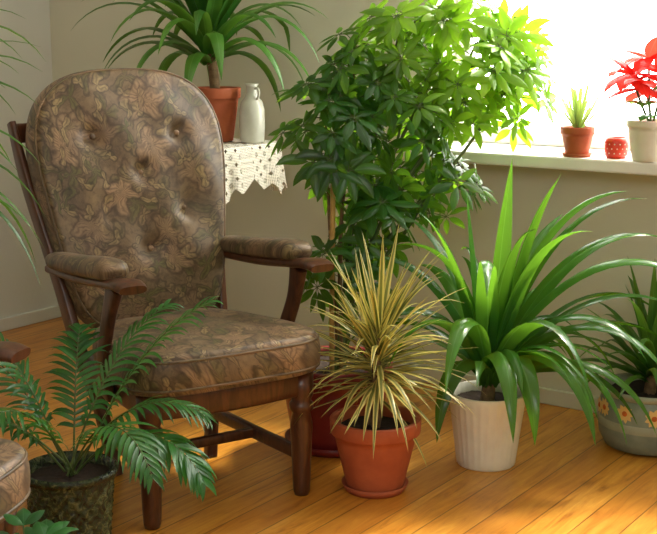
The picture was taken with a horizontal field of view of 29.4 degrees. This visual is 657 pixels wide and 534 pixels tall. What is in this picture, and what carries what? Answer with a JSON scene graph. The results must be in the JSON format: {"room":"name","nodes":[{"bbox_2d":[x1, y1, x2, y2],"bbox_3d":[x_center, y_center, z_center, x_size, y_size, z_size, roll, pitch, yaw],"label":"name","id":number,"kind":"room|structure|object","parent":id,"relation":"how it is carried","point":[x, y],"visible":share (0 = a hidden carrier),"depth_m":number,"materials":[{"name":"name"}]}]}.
{"room":"sunroom","nodes":[
{"label":"sunroom","id":0,"kind":"room"},
{"bbox_2d":[0,0,57,318],"bbox_3d":[-2.670,-0.740,3.364,0.200,2.700,5.450,7,13,34],"label":"wall","id":1,"kind":"structure","parent":0,"point":[21,291],"depth_m":5.27,"materials":[{"name":"paint"}]},
{"bbox_2d":[0,305,60,331],"bbox_3d":[-2.656,0.591,3.442,0.016,0.055,5.184,7,13,34],"label":"baseboard","id":2,"kind":"structure","parent":1,"relation":"attached to","point":[36,316],"depth_m":5.39,"materials":[{"name":"paint"}]},
{"bbox_2d":[0,317,656,533],"bbox_3d":[-0.439,0.924,1.996,5.750,0.060,5.650,7,13,34],"label":"floor","id":3,"kind":"structure","parent":0,"point":[562,483],"depth_m":3.49,"materials":[{"name":"brown wood"}]},
{"bbox_2d":[0,341,30,533],"bbox_3d":[-1.018,0.262,2.280,0.836,1.146,0.644,3,11,16],"label":"armchair","id":4,"kind":"object","parent":3,"relation":"on","point":[15,489],"visible":0.97,"depth_m":2.36,"materials":[{"name":"fabric"}]},
{"bbox_2d":[0,438,30,523],"bbox_3d":[-0.873,0.418,2.267,0.536,0.153,0.558,3,11,16],"label":"seat cushion","id":5,"kind":"object","parent":4,"relation":"on","point":[15,489],"depth_m":2.34,"materials":[{"name":"fabric"}]},
{"bbox_2d":[0,9,45,282],"bbox_3d":[-1.102,-0.215,3.102,0.893,1.766,0.903,-5,12,-25],"label":"dracaena","id":6,"kind":"object","parent":3,"relation":"on","point":[3,203],"visible":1,"depth_m":3.16,"materials":[{"name":"green plant"}]},
{"bbox_2d":[0,508,78,533],"bbox_3d":[-0.516,0.653,2.196,0.299,0.399,0.305,7,13,34],"label":"plant","id":7,"kind":"object","parent":3,"relation":"on","point":[23,517],"visible":1,"depth_m":2.23,"materials":[{"name":"plant"}]},
{"bbox_2d":[0,296,223,533],"bbox_3d":[-0.657,0.394,2.969,0.800,0.620,0.637,7,13,34],"label":"palm","id":8,"kind":"object","parent":3,"relation":"on","point":[76,486],"visible":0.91,"depth_m":2.97,"materials":[{"name":"plant"}]},
{"bbox_2d":[7,68,333,529],"bbox_3d":[-0.435,0.034,3.479,0.644,1.146,0.836,-7,13,-31],"label":"armchair","id":9,"kind":"object","parent":3,"relation":"on","point":[128,185],"visible":0.88,"depth_m":3.50,"materials":[{"name":"fabric"}]},
{"bbox_2d":[25,68,225,329],"bbox_3d":[-0.567,-0.200,3.650,0.594,0.749,0.303,-7,13,-31],"label":"cushion","id":10,"kind":"object","parent":9,"relation":"on","point":[131,170],"depth_m":3.56,"materials":[{"name":"fabric"}]},
{"bbox_2d":[92,308,320,397],"bbox_3d":[-0.355,0.206,3.381,0.558,0.153,0.536,-7,13,-31],"label":"seat cushion","id":11,"kind":"object","parent":9,"relation":"on","point":[231,353],"depth_m":3.20,"materials":[{"name":"fabric"}]},
{"bbox_2d":[223,139,285,160],"bbox_3d":[-0.433,-0.002,4.390,0.410,0.862,0.410,7,13,34],"label":"side table","id":12,"kind":"object","parent":3,"relation":"on","point":[254,144],"visible":0.02,"depth_m":4.24,"materials":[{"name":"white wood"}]},
{"bbox_2d":[223,138,286,203],"bbox_3d":[-0.433,-0.340,4.326,0.469,0.180,0.469,7,13,34],"label":"lace tablecloth","id":13,"kind":"object","parent":12,"relation":"on","point":[250,166],"visible":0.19,"depth_m":4.24,"materials":[{"name":"beige fabric"}]},
{"bbox_2d":[72,0,326,141],"bbox_3d":[-0.447,-0.900,4.295,0.934,0.928,0.787,7,13,34],"label":"potted plant","id":14,"kind":"object","parent":13,"relation":"on","point":[207,25],"visible":0.74,"depth_m":4.25,"materials":[{"name":"plant"}]},
{"bbox_2d":[239,83,264,142],"bbox_3d":[-0.262,-0.527,4.283,0.088,0.200,0.088,7,13,34],"label":"jug","id":15,"kind":"object","parent":13,"relation":"on","point":[251,111],"visible":1,"depth_m":4.25,"materials":[{"name":"white ceramic"}]},
{"bbox_2d":[296,225,485,498],"bbox_3d":[0.129,0.251,3.423,0.605,0.731,0.584,7,13,34],"label":"potted plant","id":16,"kind":"object","parent":3,"relation":"on","point":[375,439],"visible":0.94,"depth_m":3.37,"materials":[{"name":"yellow plant"}]},
{"bbox_2d":[264,0,564,457],"bbox_3d":[0.276,-0.151,3.801,0.916,1.381,0.410,-3,11,-14],"label":"potted schefflera","id":17,"kind":"object","parent":3,"relation":"on","point":[346,162],"visible":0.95,"depth_m":3.67,"materials":[{"name":"green plant"}]},
{"bbox_2d":[347,162,656,471],"bbox_3d":[0.559,0.144,3.561,1.000,0.890,0.708,0,11,-3],"label":"plant","id":18,"kind":"object","parent":3,"relation":"on","point":[501,333],"visible":0.97,"depth_m":3.54,"materials":[{"name":"green plant"}]},
{"bbox_2d":[555,258,656,455],"bbox_3d":[0.942,0.258,3.738,0.592,0.599,0.502,7,13,34],"label":"potted plant","id":19,"kind":"object","parent":3,"relation":"on","point":[641,438],"visible":0.74,"depth_m":3.72,"materials":[{"name":"green plant"}]},
{"bbox_2d":[49,0,656,396],"bbox_3d":[1.090,-0.846,3.925,5.350,2.700,0.250,7,13,34],"label":"wall","id":20,"kind":"structure","parent":0,"point":[257,289],"depth_m":4.55,"materials":[{"name":"paint"}]},
{"bbox_2d":[61,316,598,412],"bbox_3d":[1.015,0.474,4.063,5.350,0.055,0.016,7,13,34],"label":"baseboard","id":21,"kind":"structure","parent":20,"relation":"attached to","point":[554,397],"depth_m":4.24,"materials":[{"name":"paint"}]},
{"bbox_2d":[395,141,656,175],"bbox_3d":[1.179,-0.314,3.870,2.050,0.040,0.400,7,13,34],"label":"trim","id":22,"kind":"structure","parent":20,"relation":"attached to","point":[547,157],"depth_m":4.00,"materials":[{"name":"white paint"}]},
{"bbox_2d":[542,75,615,157],"bbox_3d":[0.782,-0.481,3.935,0.252,0.265,0.232,-8,14,-38],"label":"aloe","id":23,"kind":"object","parent":22,"relation":"on","point":[577,137],"visible":0.99,"depth_m":3.91,"materials":[{"name":"plant"}]},
{"bbox_2d":[604,137,628,158],"bbox_3d":[0.897,-0.372,3.896,0.075,0.064,0.075,7,13,34],"label":"candle holder","id":24,"kind":"object","parent":22,"relation":"on","point":[614,147],"visible":1,"depth_m":3.87,"materials":[{"name":"red ceramic"}]},
{"bbox_2d":[601,37,656,162],"bbox_3d":[0.961,-0.510,3.783,0.274,0.378,0.269,-6,12,-30],"label":"poinsettia","id":25,"kind":"object","parent":22,"relation":"on","point":[642,130],"visible":1,"depth_m":3.75,"materials":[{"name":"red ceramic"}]},
{"bbox_2d":[455,0,630,150],"bbox_3d":[1.264,-1.124,3.842,1.930,1.563,0.060,7,13,34],"label":"window","id":26,"kind":"structure","parent":20,"relation":"in","point":[541,137],"depth_m":4.31,"materials":[{"name":"white paint"}]}
]}

